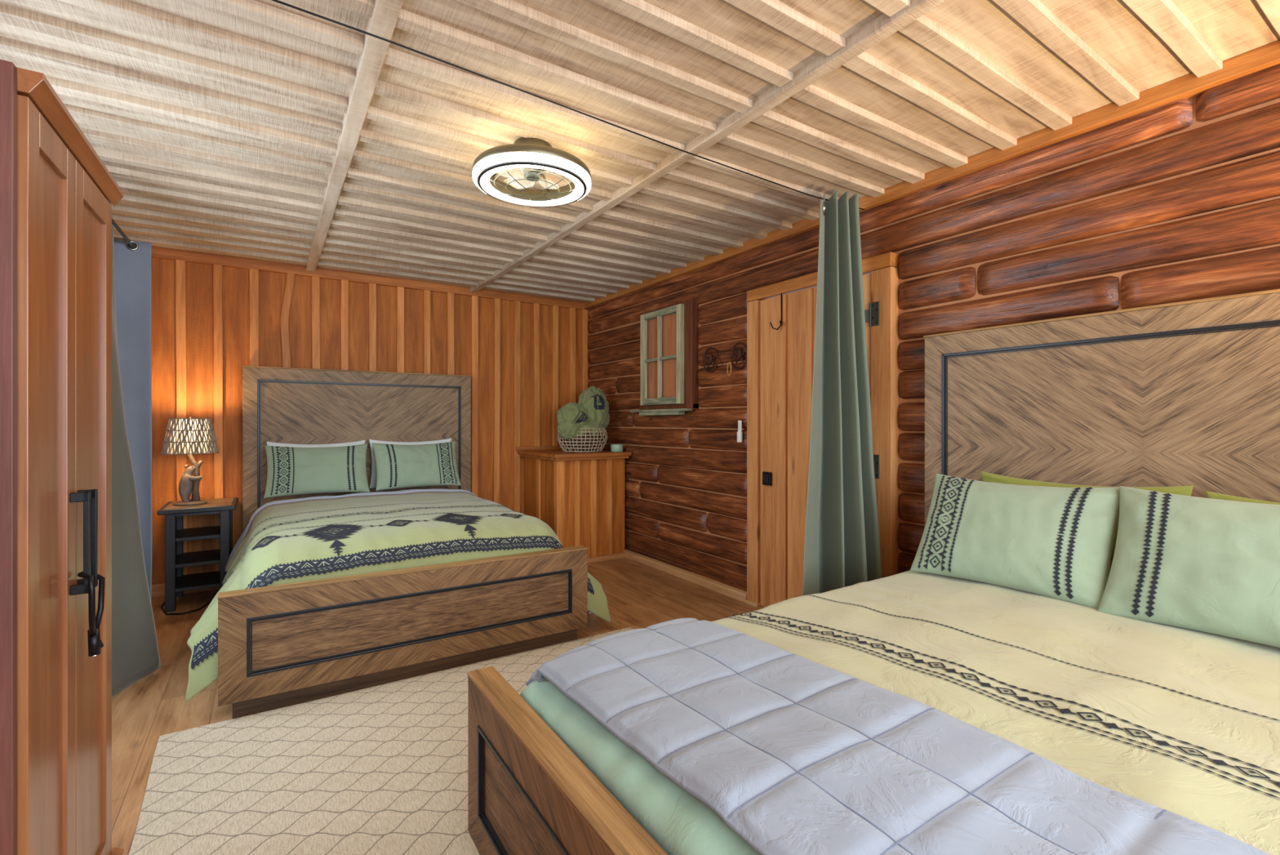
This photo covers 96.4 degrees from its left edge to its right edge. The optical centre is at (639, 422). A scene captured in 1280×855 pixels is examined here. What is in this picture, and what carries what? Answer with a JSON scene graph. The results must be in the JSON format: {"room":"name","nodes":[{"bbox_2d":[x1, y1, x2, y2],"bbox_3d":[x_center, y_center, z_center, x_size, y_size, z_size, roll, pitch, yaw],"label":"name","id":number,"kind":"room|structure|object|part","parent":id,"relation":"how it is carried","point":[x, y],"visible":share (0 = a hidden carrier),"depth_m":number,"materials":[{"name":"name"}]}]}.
{"room":"cabin bedroom","nodes":[
{"label":"cabin bedroom","id":0,"kind":"room"},
{"bbox_2d":[151,257,589,583],"bbox_3d":[-2.060,-0.004,4.836,3.880,2.408,0.130,0,0,-33],"label":"wall","id":1,"kind":"structure","parent":0,"point":[525,362],"depth_m":4.53,"materials":[{"name":"brown wood"}]},
{"bbox_2d":[151,582,220,597],"bbox_3d":[-2.031,1.155,4.792,3.680,0.090,0.035,0,0,-33],"label":"baseboard","id":2,"kind":"structure","parent":1,"relation":"attached to","point":[157,588],"depth_m":3.94,"materials":[{"name":"brown wood"}]},
{"bbox_2d":[151,245,585,309],"bbox_3d":[-2.066,-1.171,4.767,3.595,0.073,0.038,0,0,-33],"label":"trim","id":3,"kind":"structure","parent":1,"relation":"attached to","point":[158,252],"depth_m":4.57,"materials":[{"name":"brown wood"}]},
{"bbox_2d":[111,557,765,854],"bbox_3d":[-0.252,1.250,2.069,3.880,0.100,6.740,0,0,-33],"label":"floor","id":4,"kind":"structure","parent":0,"point":[639,595],"depth_m":2.85,"materials":[{"name":"brown wood"}]},
{"bbox_2d":[0,59,124,854],"bbox_3d":[-1.444,0.288,1.143,0.531,1.824,0.650,0,0,-32],"label":"wardrobe","id":5,"kind":"object","parent":4,"relation":"on","point":[58,196],"visible":0.94,"depth_m":1.13,"materials":[{"name":"brown wood"}]},
{"bbox_3d":[-1.169,0.280,1.129,0.020,1.716,0.282,0,0,-32],"label":"door","id":6,"kind":"part","parent":5,"relation":"part of","materials":[{"name":"brown wood"}]},
{"bbox_3d":[-1.172,0.284,1.127,0.010,1.591,0.166,0,0,-32],"label":"door panel","id":7,"kind":"part","parent":5,"relation":"part of","materials":[{"name":"brown wood"}]},
{"bbox_3d":[-1.255,-0.604,1.274,0.050,0.041,0.629,0,0,-32],"label":"cornice","id":8,"kind":"part","parent":5,"relation":"part of","materials":[{"name":"brown wood"}]},
{"bbox_3d":[-1.203,0.259,1.230,0.031,0.218,0.012,0,0,-32],"label":"handle","id":9,"kind":"part","parent":5,"relation":"part of","materials":[{"name":"black metal"}]},
{"bbox_3d":[-1.234,0.259,1.278,0.031,0.218,0.012,0,0,-32],"label":"handle","id":10,"kind":"part","parent":5,"relation":"part of","materials":[{"name":"black metal"}]},
{"bbox_2d":[77,570,105,657],"bbox_3d":[-1.209,0.418,1.256,0.039,0.193,0.105,0,0,-33],"label":"lock","id":11,"kind":"object","parent":5,"relation":"hanging from","point":[95,642],"visible":0.97,"depth_m":1.25,"materials":[{"name":"black metal"}]},
{"bbox_3d":[-1.334,0.284,1.384,0.010,1.591,0.204,0,0,-32],"label":"door panel","id":12,"kind":"part","parent":5,"relation":"part of","materials":[{"name":"brown wood"}]},
{"bbox_3d":[-1.332,0.280,1.386,0.020,1.716,0.320,0,0,-32],"label":"door","id":13,"kind":"part","parent":5,"relation":"part of","materials":[{"name":"brown wood"}]},
{"bbox_3d":[-1.244,1.171,1.268,0.042,0.058,0.644,0,0,-32],"label":"moulding","id":14,"kind":"part","parent":5,"relation":"part of","materials":[{"name":"brown wood"}]},
{"bbox_2d":[160,600,211,614],"bbox_3d":[-2.990,1.194,3.783,0.280,0.009,0.495,0,0,-33],"label":"power cord","id":15,"kind":"object","parent":4,"relation":"on","point":[208,602],"visible":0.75,"depth_m":3.62,"materials":[{"name":"black plastic"}]},
{"bbox_2d":[157,497,238,612],"bbox_3d":[-2.976,0.873,3.879,0.400,0.655,0.490,0,0,-33],"label":"nightstand","id":16,"kind":"object","parent":4,"relation":"on","point":[175,582],"visible":0.88,"depth_m":3.77,"materials":[{"name":"black paint"}]},
{"bbox_3d":[-2.989,0.889,3.644,0.050,0.622,0.050,0,0,-33],"label":"leg","id":17,"kind":"part","parent":16,"relation":"part of","materials":[{"name":"black paint"}]},
{"bbox_3d":[-3.101,0.850,3.797,0.010,0.540,0.330,0,0,-33],"label":"panel","id":18,"kind":"part","parent":16,"relation":"part of","materials":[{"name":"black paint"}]},
{"bbox_3d":[-3.197,0.889,3.962,0.050,0.622,0.050,0,0,-33],"label":"leg","id":19,"kind":"part","parent":16,"relation":"part of","materials":[{"name":"black paint"}]},
{"bbox_2d":[160,416,218,506],"bbox_3d":[-3.009,0.253,3.829,0.309,0.585,0.309,0,0,-33],"label":"lamp","id":20,"kind":"object","parent":16,"relation":"on","point":[189,436],"visible":1,"depth_m":3.76,"materials":[{"name":"fabric"}]},
{"bbox_3d":[-3.008,0.089,3.828,0.280,0.228,0.280,0,0,-33],"label":"lamp shade","id":21,"kind":"part","parent":20,"relation":"part of","materials":[{"name":"white fabric"}]},
{"bbox_2d":[175,570,220,591],"bbox_3d":[-2.976,1.071,3.879,0.300,0.022,0.400,0,0,-33],"label":"shelf","id":22,"kind":"object","parent":16,"relation":"attached to","point":[210,579],"depth_m":3.83,"materials":[{"name":"black paint"}]},
{"bbox_2d":[175,549,220,568],"bbox_3d":[-2.976,0.917,3.879,0.300,0.022,0.400,0,0,-33],"label":"shelf","id":23,"kind":"object","parent":16,"relation":"attached to","point":[205,557],"depth_m":3.82,"materials":[{"name":"black paint"}]},
{"bbox_2d":[175,525,220,541],"bbox_3d":[-2.976,0.749,3.879,0.300,0.022,0.400,0,0,-33],"label":"shelf","id":24,"kind":"object","parent":16,"relation":"attached to","point":[182,534],"depth_m":3.80,"materials":[{"name":"black paint"}]},
{"bbox_3d":[-2.755,0.889,3.797,0.050,0.622,0.050,0,0,-33],"label":"leg","id":25,"kind":"part","parent":16,"relation":"part of","materials":[{"name":"black paint"}]},
{"bbox_3d":[-2.850,0.850,3.961,0.010,0.540,0.330,0,0,-33],"label":"panel","id":26,"kind":"part","parent":16,"relation":"part of","materials":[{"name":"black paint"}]},
{"bbox_3d":[-2.962,0.889,4.115,0.050,0.622,0.050,0,0,-33],"label":"leg","id":27,"kind":"part","parent":16,"relation":"part of","materials":[{"name":"black paint"}]},
{"bbox_2d":[128,626,634,854],"bbox_3d":[-0.281,1.196,1.742,2.115,0.010,2.425,0,0,-33],"label":"area rug","id":28,"kind":"object","parent":4,"relation":"on","point":[382,769],"visible":0.39,"depth_m":1.94,"materials":[{"name":"beige carpet"}]},
{"bbox_2d":[217,365,587,718],"bbox_3d":[-1.592,0.395,3.661,1.648,1.610,2.279,0,0,-33],"label":"wooden bed","id":29,"kind":"object","parent":4,"relation":"on","point":[283,645],"visible":0.79,"depth_m":2.83,"materials":[{"name":"brown wood"}]},
{"bbox_3d":[-2.176,0.250,4.571,1.640,1.300,0.035,0,0,-33],"label":"headboard","id":30,"kind":"part","parent":29,"relation":"part of","materials":[{"name":"brown wood"}]},
{"bbox_3d":[-2.182,-0.405,4.580,1.648,0.010,0.064,0,0,-33],"label":"cap rail","id":31,"kind":"part","parent":29,"relation":"part of","materials":[{"name":"brown wood"}]},
{"bbox_3d":[-2.178,0.250,4.575,1.460,1.120,0.027,0,0,-33],"label":"panel","id":32,"kind":"part","parent":29,"relation":"part of","materials":[{"name":"brown wood"}]},
{"bbox_3d":[-0.997,0.693,2.734,1.644,0.009,0.072,0,0,-33],"label":"cap rail","id":33,"kind":"part","parent":29,"relation":"part of","materials":[{"name":"brown wood"}]},
{"bbox_3d":[-0.992,0.910,2.726,1.640,0.426,0.050,0,0,-33],"label":"footboard","id":34,"kind":"part","parent":29,"relation":"part of","materials":[{"name":"brown wood"}]},
{"bbox_3d":[-0.995,0.910,2.730,1.460,0.246,0.040,0,0,-33],"label":"panel","id":35,"kind":"part","parent":29,"relation":"part of","materials":[{"name":"brown wood"}]},
{"bbox_3d":[-1.624,0.764,3.711,1.430,0.228,1.970,0,0,-33],"label":"mattress","id":36,"kind":"object","parent":29,"relation":"on","visible":0},
{"bbox_2d":[266,440,365,447],"bbox_3d":[-2.413,0.328,4.288,0.650,0.384,0.109,0,0,-30],"label":"pillow","id":37,"kind":"object","parent":36,"relation":"on","point":[362,442],"visible":0.16,"depth_m":4.27,"materials":[{"name":"white fabric"}]},
{"bbox_2d":[263,443,369,497],"bbox_3d":[-2.325,0.339,4.139,0.662,0.354,0.188,0,0,-30],"label":"pillow","id":38,"kind":"object","parent":36,"relation":"on","point":[290,470],"visible":1,"depth_m":4.08,"materials":[{"name":"green fabric"}]},
{"bbox_2d":[185,488,610,702],"bbox_3d":[-1.472,0.835,3.543,1.942,0.653,1.804,0,0,-33],"label":"comforter","id":39,"kind":"object","parent":36,"relation":"on","point":[298,540],"visible":0.9,"depth_m":2.92,"materials":[{"name":"green fabric"}]},
{"bbox_2d":[368,437,452,488],"bbox_3d":[-1.850,0.323,4.653,0.640,0.384,0.112,0,0,-37],"label":"pillow","id":40,"kind":"object","parent":36,"relation":"on","point":[373,478],"visible":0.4,"depth_m":4.51,"materials":[{"name":"fabric"}]},
{"bbox_2d":[372,440,461,490],"bbox_3d":[-1.751,0.333,4.514,0.641,0.354,0.187,0,0,-36],"label":"pillow","id":41,"kind":"object","parent":36,"relation":"on","point":[397,465],"visible":1,"depth_m":4.45,"materials":[{"name":"green fabric"}]},
{"bbox_2d":[517,448,631,563],"bbox_3d":[-0.610,0.730,5.200,0.735,0.940,0.845,0,0,-33],"label":"base cabinet","id":42,"kind":"object","parent":4,"relation":"on","point":[580,495],"visible":0.76,"depth_m":4.93,"materials":[{"name":"brown wood"}]},
{"bbox_2d":[515,444,562,450],"bbox_3d":[-0.850,0.242,5.553,0.750,0.034,0.049,0,0,-33],"label":"trim","id":43,"kind":"structure","parent":42,"relation":"attached to","point":[528,447],"depth_m":5.45,"materials":[{"name":"brown wood"}]},
{"bbox_3d":[-0.612,0.302,5.208,0.700,0.025,0.810,0,0,-33],"label":"moulding","id":44,"kind":"part","parent":42,"relation":"part of","materials":[{"name":"brown wood"}]},
{"bbox_2d":[556,427,607,452],"bbox_3d":[-0.519,0.153,5.156,0.454,0.212,0.452,0,0,-33],"label":"wicker basket","id":45,"kind":"object","parent":42,"relation":"on","point":[587,442],"visible":0.78,"depth_m":4.99,"materials":[{"name":"beige wicker"}]},
{"bbox_2d":[556,386,609,439],"bbox_3d":[-0.527,-0.065,5.149,0.561,0.531,0.405,0,0,-33],"label":"comforter","id":46,"kind":"object","parent":45,"relation":"in","point":[591,411],"visible":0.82,"depth_m":5.03,"materials":[{"name":"green fabric"}]},
{"bbox_2d":[610,444,623,451],"bbox_3d":[-0.206,0.227,5.121,0.114,0.066,0.114,0,0,-33],"label":"candle cup","id":47,"kind":"object","parent":42,"relation":"on","point":[614,447],"visible":0.94,"depth_m":5.07,"materials":[{"name":"green ceramic"}]},
{"bbox_2d":[466,288,1279,854],"bbox_3d":[0.930,0.386,1.494,2.279,1.610,1.648,0,0,-33],"label":"wooden bed","id":48,"kind":"object","parent":4,"relation":"on","point":[1187,393],"visible":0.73,"depth_m":2.00,"materials":[{"name":"brown wood"}]},
{"bbox_3d":[0.004,0.900,0.889,0.040,0.246,1.460,0,0,-33],"label":"panel","id":49,"kind":"part","parent":48,"relation":"part of","materials":[{"name":"brown wood"}]},
{"bbox_3d":[0.000,0.900,0.886,0.050,0.426,1.640,0,0,-33],"label":"footboard","id":50,"kind":"part","parent":48,"relation":"part of","materials":[{"name":"brown wood"}]},
{"bbox_3d":[0.008,0.683,0.891,0.072,0.009,1.644,0,0,-33],"label":"cap rail","id":51,"kind":"part","parent":48,"relation":"part of","materials":[{"name":"brown wood"}]},
{"bbox_3d":[1.845,-0.414,2.091,0.064,0.010,1.648,0,0,-33],"label":"cap rail","id":52,"kind":"part","parent":48,"relation":"part of","materials":[{"name":"brown wood"}]},
{"bbox_3d":[1.836,0.240,2.085,0.035,1.300,1.640,0,0,-33],"label":"headboard","id":53,"kind":"part","parent":48,"relation":"part of","materials":[{"name":"brown wood"}]},
{"bbox_3d":[1.839,0.240,2.088,0.027,1.120,1.460,0,0,-33],"label":"panel","id":54,"kind":"part","parent":48,"relation":"part of","materials":[{"name":"brown wood"}]},
{"bbox_3d":[0.980,0.779,1.526,1.970,0.178,1.430,0,0,-33],"label":"mattress","id":55,"kind":"object","parent":48,"relation":"on","visible":0},
{"bbox_2d":[520,569,1279,854],"bbox_3d":[0.870,0.861,1.454,1.966,0.532,1.870,0,0,-33],"label":"comforter","id":56,"kind":"object","parent":55,"relation":"on","point":[1184,722],"visible":0.48,"depth_m":1.31,"materials":[{"name":"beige fabric"}]},
{"bbox_2d":[525,617,1271,854],"bbox_3d":[0.390,0.763,1.017,0.617,0.372,1.605,0,0,-33],"label":"quilt","id":57,"kind":"object","parent":56,"relation":"on","point":[796,754],"visible":1,"depth_m":0.99,"materials":[{"name":"white fabric"}]},
{"bbox_2d":[910,473,1119,608],"bbox_3d":[1.387,0.415,2.154,0.242,0.389,0.655,0,0,-36],"label":"pillow","id":58,"kind":"object","parent":56,"relation":"on","point":[1055,542],"visible":0.94,"depth_m":2.06,"materials":[{"name":"green fabric"}]},
{"bbox_2d":[1097,485,1279,647],"bbox_3d":[1.748,0.413,1.605,0.246,0.394,0.700,0,0,-35],"label":"pillow","id":59,"kind":"object","parent":56,"relation":"on","point":[1209,565],"visible":1,"depth_m":1.67,"materials":[{"name":"green fabric"}]},
{"bbox_2d":[981,471,1193,572],"bbox_3d":[1.653,0.410,2.190,0.088,0.399,0.680,0,0,-30],"label":"pillow","id":60,"kind":"object","parent":55,"relation":"on","point":[986,477],"visible":0.14,"depth_m":2.20,"materials":[{"name":"yellow fabric"}]},
{"bbox_2d":[1205,490,1279,504],"bbox_3d":[2.041,0.418,1.596,0.091,0.384,0.680,0,0,-30],"label":"pillow","id":61,"kind":"object","parent":55,"relation":"on","point":[1209,494],"visible":0.1,"depth_m":1.83,"materials":[{"name":"fabric"}]},
{"bbox_2d":[0,0,1279,302],"bbox_3d":[-0.252,-1.234,2.069,3.880,0.109,6.740,0,0,-33],"label":"ceiling","id":62,"kind":"structure","parent":0,"point":[218,124],"depth_m":2.13,"materials":[{"name":"beige wood"}]},
{"bbox_2d":[306,0,404,271],"bbox_3d":[-0.781,-1.190,1.724,0.067,0.035,6.540,0,0,-33],"label":"ceiling beam","id":63,"kind":"structure","parent":62,"relation":"attached to","point":[383,21],"depth_m":2.13,"materials":[{"name":"beige wood"}]},
{"bbox_2d":[471,137,591,207],"bbox_3d":[-0.459,-1.084,2.453,0.503,0.200,0.503,0,0,40],"label":"ceiling fan light","id":64,"kind":"object","parent":62,"relation":"attached to","point":[534,156],"visible":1,"depth_m":2.36,"materials":[{"name":"white plastic"}]},
{"bbox_3d":[-0.459,-1.072,2.453,0.078,0.072,0.078,0,0,40],"label":"motor","id":65,"kind":"part","parent":64,"relation":"part of","materials":[{"name":"grey metal"}]},
{"bbox_3d":[-0.434,-1.103,2.580,0.012,0.071,0.119,0,0,11],"label":"bracket arm","id":66,"kind":"part","parent":64,"relation":"part of","materials":[{"name":"brown metal"}]},
{"bbox_2d":[470,0,946,292],"bbox_3d":[0.277,-1.187,2.414,0.057,0.042,6.540,0,0,-33],"label":"ceiling beam","id":67,"kind":"structure","parent":62,"relation":"attached to","point":[883,26],"depth_m":2.14,"materials":[{"name":"beige wood"}]},
{"bbox_2d":[587,63,1279,591],"bbox_3d":[1.303,0.035,3.084,0.165,2.485,6.740,0,0,-33],"label":"wall","id":68,"kind":"structure","parent":0,"point":[1176,201],"depth_m":2.57,"materials":[{"name":"brown wood"}]},
{"bbox_2d":[629,408,693,415],"bbox_3d":[0.155,-0.083,4.622,0.085,0.046,0.770,0,0,-33],"label":"shelf","id":69,"kind":"object","parent":68,"relation":"attached to","point":[677,411],"visible":1,"depth_m":4.54,"materials":[{"name":"green wood"}]},
{"bbox_2d":[640,303,684,405],"bbox_3d":[0.171,-0.527,4.624,0.036,0.765,0.565,0,0,-33],"label":"window sash","id":70,"kind":"structure","parent":68,"relation":"in","point":[678,308],"depth_m":4.63,"materials":[{"name":"green wood"}]},
{"bbox_3d":[0.171,-0.885,4.624,0.034,0.050,0.455,0,0,-33],"label":"rail","id":71,"kind":"part","parent":70,"relation":"part of","materials":[{"name":"green wood"}]},
{"bbox_3d":[0.171,-0.172,4.624,0.034,0.055,0.455,0,0,-33],"label":"rail","id":72,"kind":"part","parent":70,"relation":"part of","materials":[{"name":"green wood"}]},
{"bbox_2d":[640,298,698,409],"bbox_3d":[0.232,-0.515,4.633,0.105,0.840,0.735,0,0,-33],"label":"trim","id":73,"kind":"structure","parent":68,"relation":"attached to","point":[691,306],"depth_m":4.53,"materials":[{"name":"brown wood"}]},
{"bbox_3d":[0.207,-0.917,4.662,0.075,0.035,0.660,0,0,-33],"label":"head rail","id":74,"kind":"part","parent":73,"relation":"part of","materials":[{"name":"brown wood"}]},
{"bbox_3d":[0.227,-0.120,4.630,0.075,0.050,0.735,0,0,-33],"label":"rail","id":75,"kind":"part","parent":73,"relation":"part of","materials":[{"name":"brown wood"}]},
{"bbox_3d":[0.404,-0.517,4.351,0.085,0.825,0.075,0,0,-33],"label":"post","id":76,"kind":"part","parent":73,"relation":"part of","materials":[{"name":"brown wood"}]},
{"bbox_2d":[623,548,746,601],"bbox_3d":[0.100,1.173,4.789,0.055,0.055,2.300,0,0,-33],"label":"baseboard","id":77,"kind":"structure","parent":68,"relation":"attached to","point":[731,591],"depth_m":4.32,"materials":[{"name":"brown wood"}]},
{"bbox_2d":[702,346,718,372],"bbox_3d":[0.490,-0.455,4.124,0.059,0.182,0.168,0,0,-33],"label":"hook","id":78,"kind":"object","parent":68,"relation":"attached to","point":[710,358],"visible":1,"depth_m":4.13,"materials":[{"name":"metal"}]},
{"bbox_2d":[730,342,746,368],"bbox_3d":[0.654,-0.455,3.873,0.059,0.182,0.168,0,0,-33],"label":"hook","id":79,"kind":"object","parent":68,"relation":"attached to","point":[740,353],"visible":1,"depth_m":3.88,"materials":[{"name":"metal"}]},
{"bbox_2d":[727,361,731,375],"bbox_3d":[0.607,-0.365,3.890,0.007,0.095,0.042,0,0,-33],"label":"loop","id":80,"kind":"object","parent":79,"relation":"hanging from","point":[728,362],"visible":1,"depth_m":3.88,"materials":[{"name":"beige fabric"}]},
{"bbox_2d":[737,420,742,442],"bbox_3d":[0.676,0.060,3.875,0.020,0.150,0.040,0,0,-33],"label":"remote control","id":81,"kind":"object","parent":68,"relation":"attached to","point":[740,433],"visible":1,"depth_m":3.87,"materials":[{"name":"white plastic"}]},
{"bbox_2d":[745,600,762,607],"bbox_3d":[0.755,1.189,3.772,0.070,0.022,0.110,0,0,-33],"label":"trim","id":82,"kind":"structure","parent":68,"relation":"attached to","point":[748,602],"depth_m":3.74,"materials":[{"name":"brown wood"}]},
{"bbox_2d":[746,252,898,606],"bbox_3d":[1.026,0.163,3.387,0.098,2.075,1.050,0,0,-33],"label":"door","id":83,"kind":"structure","parent":68,"relation":"in","point":[780,362],"depth_m":3.50,"materials":[{"name":"brown wood"}]},
{"bbox_3d":[0.802,0.357,3.653,0.012,0.055,0.040,0,0,-33],"label":"keyhole plate","id":84,"kind":"part","parent":83,"relation":"part of","materials":[{"name":"black metal"}]},
{"bbox_2d":[769,293,782,329],"bbox_3d":[0.846,-0.686,3.538,0.071,0.229,0.055,0,0,37],"label":"coat hook","id":85,"kind":"object","parent":83,"relation":"attached to","point":[780,321],"visible":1,"depth_m":3.54,"materials":[{"name":"black metal"}]},
{"bbox_2d":[585,40,1279,309],"bbox_3d":[1.253,-1.177,3.052,0.085,0.063,6.540,0,0,-33],"label":"trim","id":86,"kind":"structure","parent":68,"relation":"attached to","point":[1189,86],"depth_m":2.36,"materials":[{"name":"brown wood"}]},
{"bbox_3d":[-1.835,-0.004,1.035,0.100,2.408,6.740,0,0,-33],"label":"wall","id":87,"kind":"structure","parent":0,"visible":0},
{"bbox_2d":[111,217,133,246],"bbox_3d":[-2.468,-0.960,2.399,0.332,0.055,1.517,0,0,-33],"label":"curtain rod","id":88,"kind":"object","parent":87,"relation":"attached to","point":[125,239],"visible":0.02,"depth_m":2.94,"materials":[{"name":"brown metal"}]},
{"bbox_2d":[111,224,160,696],"bbox_3d":[-2.460,0.097,2.744,0.236,2.145,0.821,0,0,-45],"label":"curtain","id":89,"kind":"object","parent":88,"relation":"hanging from","point":[135,646],"visible":0.73,"depth_m":2.73,"materials":[{"name":"fabric"}]},
{"bbox_2d":[271,0,864,209],"bbox_3d":[-0.249,-1.116,2.000,3.574,0.043,0.024,0,0,-36],"label":"wire","id":90,"kind":"object","parent":87,"relation":"attached to","point":[276,1],"visible":0.86,"depth_m":1.86,"materials":[{"name":"black metal"}]},
{"bbox_2d":[802,189,881,595],"bbox_3d":[0.964,0.017,2.796,0.623,2.307,0.298,0,0,-33],"label":"curtain","id":91,"kind":"object","parent":90,"relation":"hanging from","point":[842,547],"visible":0.88,"depth_m":2.82,"materials":[{"name":"green fabric"}]}
]}

